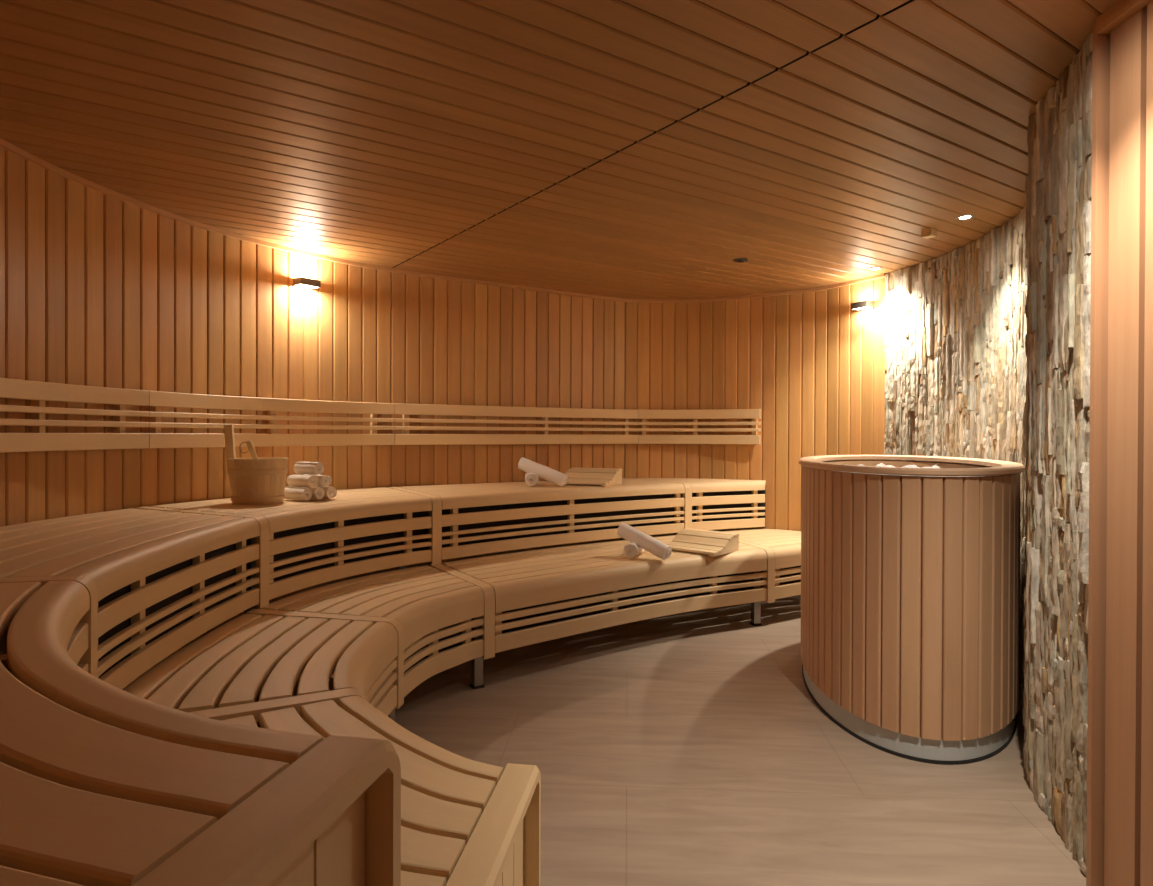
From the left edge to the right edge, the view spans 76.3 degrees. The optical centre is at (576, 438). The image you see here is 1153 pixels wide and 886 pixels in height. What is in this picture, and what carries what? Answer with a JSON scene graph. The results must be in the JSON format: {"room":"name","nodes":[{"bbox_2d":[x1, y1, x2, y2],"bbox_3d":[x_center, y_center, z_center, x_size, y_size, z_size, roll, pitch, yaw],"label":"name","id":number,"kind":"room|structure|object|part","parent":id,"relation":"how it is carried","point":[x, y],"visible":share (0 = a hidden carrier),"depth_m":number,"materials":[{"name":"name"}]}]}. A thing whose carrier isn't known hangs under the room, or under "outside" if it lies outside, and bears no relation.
{"room":"spa","nodes":[
{"label":"spa","id":0,"kind":"room"},
{"bbox_2d":[0,146,390,689],"bbox_3d":[-1.343,0.034,1.877,1.240,2.200,5.468,0,0,-10],"label":"wall","id":1,"kind":"structure","parent":0,"point":[98,289],"depth_m":3.45,"materials":[{"name":"brown wood"}]},
{"bbox_2d":[0,377,148,452],"bbox_3d":[-1.963,-0.083,2.473,0.174,0.263,1.707,0,0,-4],"label":"backrest section","id":2,"kind":"object","parent":1,"relation":"attached to","point":[38,392],"visible":1,"depth_m":2.90,"materials":[{"name":"brown wood"}]},
{"bbox_3d":[-1.951,-0.179,2.473,0.150,0.070,1.707,0,0,-4],"label":"rail","id":3,"kind":"part","parent":2,"relation":"part of","materials":[{"name":"brown wood"}]},
{"bbox_3d":[-1.951,0.014,2.474,0.150,0.070,1.707,0,0,-4],"label":"rail","id":4,"kind":"part","parent":2,"relation":"part of","materials":[{"name":"brown wood"}]},
{"bbox_2d":[148,391,394,448],"bbox_3d":[-1.615,-0.091,4.022,0.175,0.263,1.532,0,0,31],"label":"backrest section","id":5,"kind":"object","parent":1,"relation":"attached to","point":[157,399],"visible":1,"depth_m":3.96,"materials":[{"name":"brown wood"}]},
{"bbox_3d":[-1.600,-0.188,4.013,0.141,0.070,1.532,0,0,31],"label":"rail","id":6,"kind":"part","parent":5,"relation":"part of","materials":[{"name":"brown wood"}]},
{"bbox_3d":[-1.601,0.006,4.014,0.141,0.070,1.532,0,0,31],"label":"rail","id":7,"kind":"part","parent":5,"relation":"part of","materials":[{"name":"brown wood"}]},
{"bbox_2d":[293,277,320,289],"bbox_3d":[-1.543,-0.890,4.194,0.087,0.050,0.129,0,0,36],"label":"wall lamp","id":8,"kind":"object","parent":1,"relation":"attached to","point":[299,282],"visible":1,"depth_m":4.17,"materials":[{"name":"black metal"}]},
{"bbox_3d":[-1.538,-0.890,4.190,0.062,0.037,0.117,0,0,36],"label":"glass panel","id":9,"kind":"part","parent":8,"relation":"part of","materials":[{"name":"white glass"}]},
{"bbox_2d":[0,138,885,302],"bbox_3d":[-0.564,-1.058,2.824,3.124,0.022,6.466,0,0,24],"label":"trim","id":10,"kind":"structure","parent":1,"relation":"attached to","point":[8,146],"depth_m":4.35,"materials":[{"name":"brown wood"}]},
{"bbox_2d":[390,272,636,570],"bbox_3d":[-0.368,0.017,5.213,1.954,2.200,0.050,0,0,-32],"label":"wall","id":11,"kind":"structure","parent":0,"point":[502,335],"depth_m":5.13,"materials":[{"name":"brown wood"}]},
{"bbox_2d":[394,403,637,444],"bbox_3d":[-0.355,-0.094,5.181,1.929,0.263,0.092,0,0,-32],"label":"backrest section","id":12,"kind":"object","parent":11,"relation":"attached to","point":[405,410],"visible":1,"depth_m":5.11,"materials":[{"name":"brown wood"}]},
{"bbox_3d":[-0.346,-0.191,5.168,1.929,0.070,0.061,0,0,-32],"label":"rail","id":13,"kind":"part","parent":12,"relation":"part of","materials":[{"name":"brown wood"}]},
{"bbox_3d":[-0.347,0.003,5.169,1.929,0.070,0.061,0,0,-32],"label":"rail","id":14,"kind":"part","parent":12,"relation":"part of","materials":[{"name":"brown wood"}]},
{"bbox_2d":[0,0,1118,302],"bbox_3d":[0.053,-1.069,2.494,4.500,0.008,6.700,0,0,0],"label":"ceiling","id":15,"kind":"structure","parent":0,"point":[372,132],"depth_m":2.49,"materials":[{"name":"brown wood"}]},
{"bbox_2d":[733,258,748,262],"bbox_3d":[0.986,-1.068,4.404,0.096,0.012,0.096,0,0,0],"label":"ceiling sensor","id":16,"kind":"object","parent":15,"relation":"attached to","point":[739,260],"visible":1,"depth_m":4.38,"materials":[{"name":"black metal"}]},
{"bbox_2d":[868,267,881,270],"bbox_3d":[1.878,-1.071,4.614,0.084,0.007,0.084,0,0,0],"label":"recessed light","id":17,"kind":"object","parent":15,"relation":"in","point":[871,268],"visible":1,"depth_m":4.61,"materials":[{"name":"silver metal"}]},
{"bbox_2d":[921,228,936,238],"bbox_3d":[1.800,-1.049,3.749,0.053,0.036,0.053,0,0,-34],"label":"sensor box","id":18,"kind":"object","parent":15,"relation":"attached to","point":[927,233],"visible":1,"depth_m":3.73,"materials":[{"name":"brown wood"}]},
{"bbox_2d":[955,214,974,219],"bbox_3d":[1.865,-1.064,3.523,0.084,0.007,0.084,0,0,0],"label":"recessed light","id":19,"kind":"object","parent":15,"relation":"in","point":[968,216],"visible":1,"depth_m":3.52,"materials":[{"name":"silver metal"}]},
{"bbox_2d":[216,595,1085,885],"bbox_3d":[0.096,1.135,2.557,5.400,0.001,7.500,0,0,0],"label":"floor","id":20,"kind":"structure","parent":0,"point":[692,748],"depth_m":2.52,"materials":[{"name":"tile"}]},
{"bbox_2d":[0,508,259,688],"bbox_3d":[-1.622,0.723,2.428,0.838,0.814,1.781,0,0,-6],"label":"bench","id":21,"kind":"object","parent":20,"relation":"on","point":[155,581],"visible":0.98,"depth_m":2.26,"materials":[{"name":"brown wood"}]},
{"bbox_3d":[-1.261,0.352,2.335,0.125,0.068,1.213,0,0,-5],"label":"rail","id":22,"kind":"part","parent":21,"relation":"part of","materials":[{"name":"brown wood"}]},
{"bbox_2d":[0,580,400,885],"bbox_3d":[-0.953,0.734,0.936,2.020,0.814,0.878,1,0,43],"label":"bench","id":23,"kind":"object","parent":20,"relation":"on","point":[102,783],"visible":1,"depth_m":0.73,"materials":[{"name":"brown wood"}]},
{"bbox_3d":[-0.774,0.360,1.186,1.275,0.068,0.224,1,0,45],"label":"rail","id":24,"kind":"part","parent":23,"relation":"part of","materials":[{"name":"brown wood"}]},
{"bbox_3d":[-0.308,0.739,0.478,0.072,0.814,0.758,0,0,11],"label":"frame","id":25,"kind":"part","parent":23,"relation":"part of","materials":[{"name":"brown wood"}]},
{"bbox_3d":[-0.320,0.753,0.469,0.024,0.786,0.725,0,0,11],"label":"panel","id":26,"kind":"part","parent":23,"relation":"part of","materials":[{"name":"brown wood"}]},
{"bbox_2d":[124,614,397,721],"bbox_3d":[-0.936,0.904,2.283,0.669,0.458,1.166,0,0,-8],"label":"bench","id":27,"kind":"object","parent":20,"relation":"on","point":[248,657],"visible":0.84,"depth_m":2.22,"materials":[{"name":"brown wood"}]},
{"bbox_3d":[-0.680,0.737,2.352,0.124,0.120,0.719,0,0,-6],"label":"rail","id":28,"kind":"part","parent":27,"relation":"part of","materials":[{"name":"brown wood"}]},
{"bbox_2d":[136,487,431,666],"bbox_3d":[-1.315,0.715,3.812,0.924,0.814,1.568,0,0,26],"label":"bench","id":29,"kind":"object","parent":20,"relation":"on","point":[303,544],"visible":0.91,"depth_m":3.42,"materials":[{"name":"brown wood"}]},
{"bbox_3d":[-1.316,0.735,2.979,0.042,0.762,0.042,0,0,29],"label":"leg","id":30,"kind":"part","parent":29,"relation":"part of","materials":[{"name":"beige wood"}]},
{"bbox_2d":[224,425,287,504],"bbox_3d":[-1.545,0.120,3.561,0.272,0.377,0.275,0,0,37],"label":"bucket","id":31,"kind":"object","parent":29,"relation":"on","point":[262,480],"visible":0.99,"depth_m":3.46,"materials":[{"name":"brown wood"}]},
{"bbox_2d":[239,440,257,458],"bbox_3d":[-1.534,0.143,3.562,0.170,0.274,0.080,0,0,-41],"label":"ladle","id":32,"kind":"object","parent":31,"relation":"in","point":[251,449],"visible":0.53,"depth_m":3.54,"materials":[{"name":"brown wood"}]},
{"bbox_3d":[-1.542,0.137,3.566,0.112,0.261,0.027,0,0,-31],"label":"handle","id":33,"kind":"part","parent":32,"relation":"part of","materials":[{"name":"brown wood"}]},
{"bbox_2d":[284,486,311,499],"bbox_3d":[-1.400,0.271,3.671,0.175,0.068,0.064,0,0,33],"label":"rolled towel","id":34,"kind":"object","parent":29,"relation":"on","point":[290,492],"visible":0.94,"depth_m":3.64,"materials":[{"name":"white fabric"}]},
{"bbox_2d":[310,487,324,498],"bbox_3d":[-1.358,0.271,3.724,0.175,0.065,0.069,0,0,33],"label":"rolled towel","id":35,"kind":"object","parent":29,"relation":"on","point":[317,493],"visible":0.43,"depth_m":3.67,"materials":[{"name":"white fabric"}]},
{"bbox_2d":[287,475,317,487],"bbox_3d":[-1.379,0.213,3.697,0.175,0.066,0.064,0,0,33],"label":"rolled towel","id":36,"kind":"object","parent":35,"relation":"on","point":[309,481],"visible":0.99,"depth_m":3.66,"materials":[{"name":"white fabric"}]},
{"bbox_2d":[320,486,336,498],"bbox_3d":[-1.315,0.274,3.780,0.175,0.068,0.065,0,0,33],"label":"rolled towel","id":37,"kind":"object","parent":29,"relation":"on","point":[330,492],"visible":0.52,"depth_m":3.73,"materials":[{"name":"white fabric"}]},
{"bbox_2d":[304,474,331,486],"bbox_3d":[-1.335,0.213,3.755,0.175,0.064,0.066,0,0,33],"label":"rolled towel","id":38,"kind":"object","parent":37,"relation":"on","point":[323,480],"visible":0.48,"depth_m":3.71,"materials":[{"name":"white fabric"}]},
{"bbox_2d":[293,462,323,474],"bbox_3d":[-1.361,0.148,3.730,0.175,0.067,0.064,0,0,33],"label":"rolled towel","id":39,"kind":"object","parent":38,"relation":"on","point":[310,468],"visible":1,"depth_m":3.69,"materials":[{"name":"white fabric"}]},
{"bbox_3d":[-1.061,0.345,3.478,0.156,0.068,1.073,0,0,28],"label":"rail","id":40,"kind":"part","parent":29,"relation":"part of","materials":[{"name":"brown wood"}]},
{"bbox_2d":[246,565,483,727],"bbox_3d":[-0.806,0.899,3.275,0.712,0.458,1.154,0,0,22],"label":"bench","id":41,"kind":"object","parent":20,"relation":"on","point":[436,615],"visible":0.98,"depth_m":3.09,"materials":[{"name":"brown wood"}]},
{"bbox_3d":[-0.710,0.911,2.754,0.042,0.415,0.042,0,0,14],"label":"leg","id":42,"kind":"part","parent":41,"relation":"part of","materials":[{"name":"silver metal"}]},
{"bbox_3d":[-0.586,0.732,3.067,0.133,0.120,0.642,0,0,24],"label":"rail","id":43,"kind":"part","parent":41,"relation":"part of","materials":[{"name":"brown wood"}]},
{"bbox_3d":[-0.452,0.909,3.339,0.042,0.415,0.042,0,0,-33],"label":"leg","id":44,"kind":"part","parent":41,"relation":"part of","materials":[{"name":"silver metal"}]},
{"bbox_2d":[222,696,540,885],"bbox_3d":[-0.502,0.911,1.397,1.201,0.457,0.797,0,0,41],"label":"bench","id":45,"kind":"object","parent":20,"relation":"on","point":[465,822],"visible":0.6,"depth_m":1.43,"materials":[{"name":"brown wood"}]},
{"bbox_3d":[-0.378,0.741,1.716,0.637,0.120,0.109,1,0,45],"label":"rail","id":46,"kind":"part","parent":45,"relation":"part of","materials":[{"name":"brown wood"}]},
{"bbox_3d":[-0.155,0.914,1.219,0.069,0.457,0.704,0,0,8],"label":"frame","id":47,"kind":"part","parent":45,"relation":"part of","materials":[{"name":"brown wood"}]},
{"bbox_3d":[-0.168,0.927,1.208,0.024,0.431,0.675,0,0,8],"label":"panel","id":48,"kind":"part","parent":45,"relation":"part of","materials":[{"name":"brown wood"}]},
{"bbox_2d":[387,478,684,569],"bbox_3d":[-0.180,0.713,4.823,2.027,0.814,0.889,0,0,-35],"label":"bench","id":49,"kind":"object","parent":20,"relation":"on","point":[479,518],"visible":0.88,"depth_m":4.48,"materials":[{"name":"brown wood"}]},
{"bbox_3d":[-0.774,0.730,3.982,0.042,0.762,0.042,0,0,-30],"label":"leg","id":50,"kind":"part","parent":49,"relation":"part of","materials":[{"name":"beige wood"}]},
{"bbox_2d":[525,473,538,485],"bbox_3d":[-0.294,0.257,4.802,0.089,0.084,0.304,0,0,-4],"label":"rolled towel","id":51,"kind":"object","parent":49,"relation":"on","point":[531,479],"visible":0.98,"depth_m":4.65,"materials":[{"name":"white fabric"}]},
{"bbox_2d":[518,457,567,486],"bbox_3d":[-0.216,0.210,4.707,0.330,0.182,0.082,0,0,20],"label":"rolled towel","id":52,"kind":"object","parent":49,"relation":"on","point":[544,472],"visible":0.99,"depth_m":4.67,"materials":[{"name":"white fabric"}]},
{"bbox_3d":[-0.020,0.342,4.565,1.886,0.068,0.138,0,0,-38],"label":"rail","id":53,"kind":"part","parent":49,"relation":"part of","materials":[{"name":"brown wood"}]},
{"bbox_2d":[555,467,621,486],"bbox_3d":[0.083,0.253,4.932,0.368,0.104,0.290,0,0,26],"label":"headrest cover","id":54,"kind":"object","parent":49,"relation":"on","point":[604,477],"visible":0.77,"depth_m":4.92,"materials":[{"name":"brown wood"}]},
{"bbox_2d":[429,535,766,659],"bbox_3d":[0.235,0.896,4.268,2.192,0.458,0.823,0,0,-36],"label":"bench","id":55,"kind":"object","parent":20,"relation":"on","point":[531,597],"visible":0.76,"depth_m":3.88,"materials":[{"name":"brown wood"}]},
{"bbox_3d":[0.358,0.730,3.947,1.886,0.120,0.149,0,0,-35],"label":"rail","id":56,"kind":"part","parent":55,"relation":"part of","materials":[{"name":"brown wood"}]},
{"bbox_2d":[623,542,643,557],"bbox_3d":[0.345,0.620,4.203,0.089,0.084,0.304,0,0,18],"label":"rolled towel","id":57,"kind":"object","parent":55,"relation":"on","point":[632,549],"visible":0.67,"depth_m":4.07,"materials":[{"name":"white fabric"}]},
{"bbox_2d":[617,523,671,559],"bbox_3d":[0.379,0.572,4.121,0.329,0.183,0.082,0,0,37],"label":"rolled towel","id":58,"kind":"object","parent":55,"relation":"on","point":[629,533],"visible":0.99,"depth_m":4.08,"materials":[{"name":"white fabric"}]},
{"bbox_2d":[667,528,738,556],"bbox_3d":[0.740,0.615,4.402,0.368,0.104,0.290,0,0,42],"label":"headrest cover","id":59,"kind":"object","parent":55,"relation":"on","point":[714,543],"visible":0.89,"depth_m":4.37,"materials":[{"name":"brown wood"}]},
{"bbox_3d":[1.088,0.907,4.452,0.042,0.415,0.042,0,0,-17],"label":"leg","id":60,"kind":"part","parent":55,"relation":"part of","materials":[{"name":"silver metal"}]},
{"bbox_2d":[639,478,765,530],"bbox_3d":[0.950,0.712,5.565,0.788,0.814,0.679,0,0,-27],"label":"bench","id":61,"kind":"object","parent":20,"relation":"on","point":[709,504],"visible":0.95,"depth_m":5.29,"materials":[{"name":"brown wood"}]},
{"bbox_3d":[0.749,0.728,5.181,0.042,0.762,0.042,0,0,-27],"label":"leg","id":62,"kind":"part","parent":61,"relation":"part of","materials":[{"name":"beige wood"}]},
{"bbox_3d":[1.103,0.341,5.314,0.706,0.068,0.092,0,0,-26],"label":"rail","id":63,"kind":"part","parent":61,"relation":"part of","materials":[{"name":"brown wood"}]},
{"bbox_2d":[721,529,800,602],"bbox_3d":[1.343,0.895,4.991,0.884,0.458,0.822,0,0,-29],"label":"bench","id":64,"kind":"object","parent":20,"relation":"on","point":[782,548],"visible":0.45,"depth_m":4.56,"materials":[{"name":"brown wood"}]},
{"bbox_3d":[1.536,0.729,4.691,0.808,0.120,0.110,0,0,-28],"label":"rail","id":65,"kind":"part","parent":64,"relation":"part of","materials":[{"name":"brown wood"}]},
{"bbox_2d":[799,455,1024,764],"bbox_3d":[1.528,0.617,3.474,0.922,1.034,1.935,0,0,14],"label":"heater","id":66,"kind":"object","parent":20,"relation":"on","point":[910,585],"visible":1,"depth_m":2.64,"materials":[{"name":"brown wood"}]},
{"bbox_2d":[394,0,914,266],"bbox_3d":[0.053,-1.095,2.518,4.700,0.001,6.850,0,0,0],"label":"ceiling seam","id":67,"kind":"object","parent":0,"point":[910,1],"depth_m":2.36,"materials":[{"name":"black wood"}]},
{"bbox_2d":[637,277,885,587],"bbox_3d":[1.312,0.021,5.359,1.810,2.200,0.283,0,0,32],"label":"wall","id":68,"kind":"structure","parent":0,"point":[779,359],"depth_m":5.44,"materials":[{"name":"brown wood"}]},
{"bbox_2d":[638,409,760,444],"bbox_3d":[0.933,-0.093,5.606,0.919,0.263,0.142,0,0,15],"label":"backrest section","id":69,"kind":"object","parent":68,"relation":"attached to","point":[753,414],"visible":1,"depth_m":5.62,"materials":[{"name":"brown wood"}]},
{"bbox_3d":[0.929,-0.189,5.589,0.919,0.070,0.109,0,0,15],"label":"rail","id":70,"kind":"part","parent":69,"relation":"part of","materials":[{"name":"brown wood"}]},
{"bbox_3d":[0.928,0.004,5.590,0.919,0.070,0.109,0,0,15],"label":"rail","id":71,"kind":"part","parent":69,"relation":"part of","materials":[{"name":"brown wood"}]},
{"bbox_2d":[851,300,873,310],"bbox_3d":[1.898,-0.884,4.858,0.087,0.050,0.129,0,0,-27],"label":"wall lamp","id":72,"kind":"object","parent":68,"relation":"attached to","point":[863,305],"visible":1,"depth_m":4.83,"materials":[{"name":"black metal"}]},
{"bbox_2d":[884,32,1092,875],"bbox_3d":[1.842,0.036,3.271,0.405,2.200,2.984,0,0,13],"label":"wall","id":73,"kind":"structure","parent":0,"point":[987,339],"depth_m":2.30,"materials":[{"name":"stone"}]},
{"bbox_2d":[1086,19,1109,885],"bbox_3d":[1.327,0.043,1.859,0.044,2.200,0.016,0,0,0],"label":"trim","id":74,"kind":"structure","parent":73,"relation":"attached to","point":[1098,313],"depth_m":1.85,"materials":[{"name":"brown wood"}]},
{"bbox_2d":[1104,0,1152,885],"bbox_3d":[1.348,0.051,0.491,0.037,2.200,2.714,0,0,0],"label":"wall","id":75,"kind":"structure","parent":0,"point":[1128,817],"depth_m":1.76,"materials":[{"name":"brown wood"}]},
{"bbox_2d":[1096,0,1151,33],"bbox_3d":[1.321,-1.029,0.544,0.030,0.040,2.600,0,0,0],"label":"trim","id":76,"kind":"structure","parent":75,"relation":"attached to","point":[1121,10],"depth_m":1.78,"materials":[{"name":"brown wood"}]}
]}

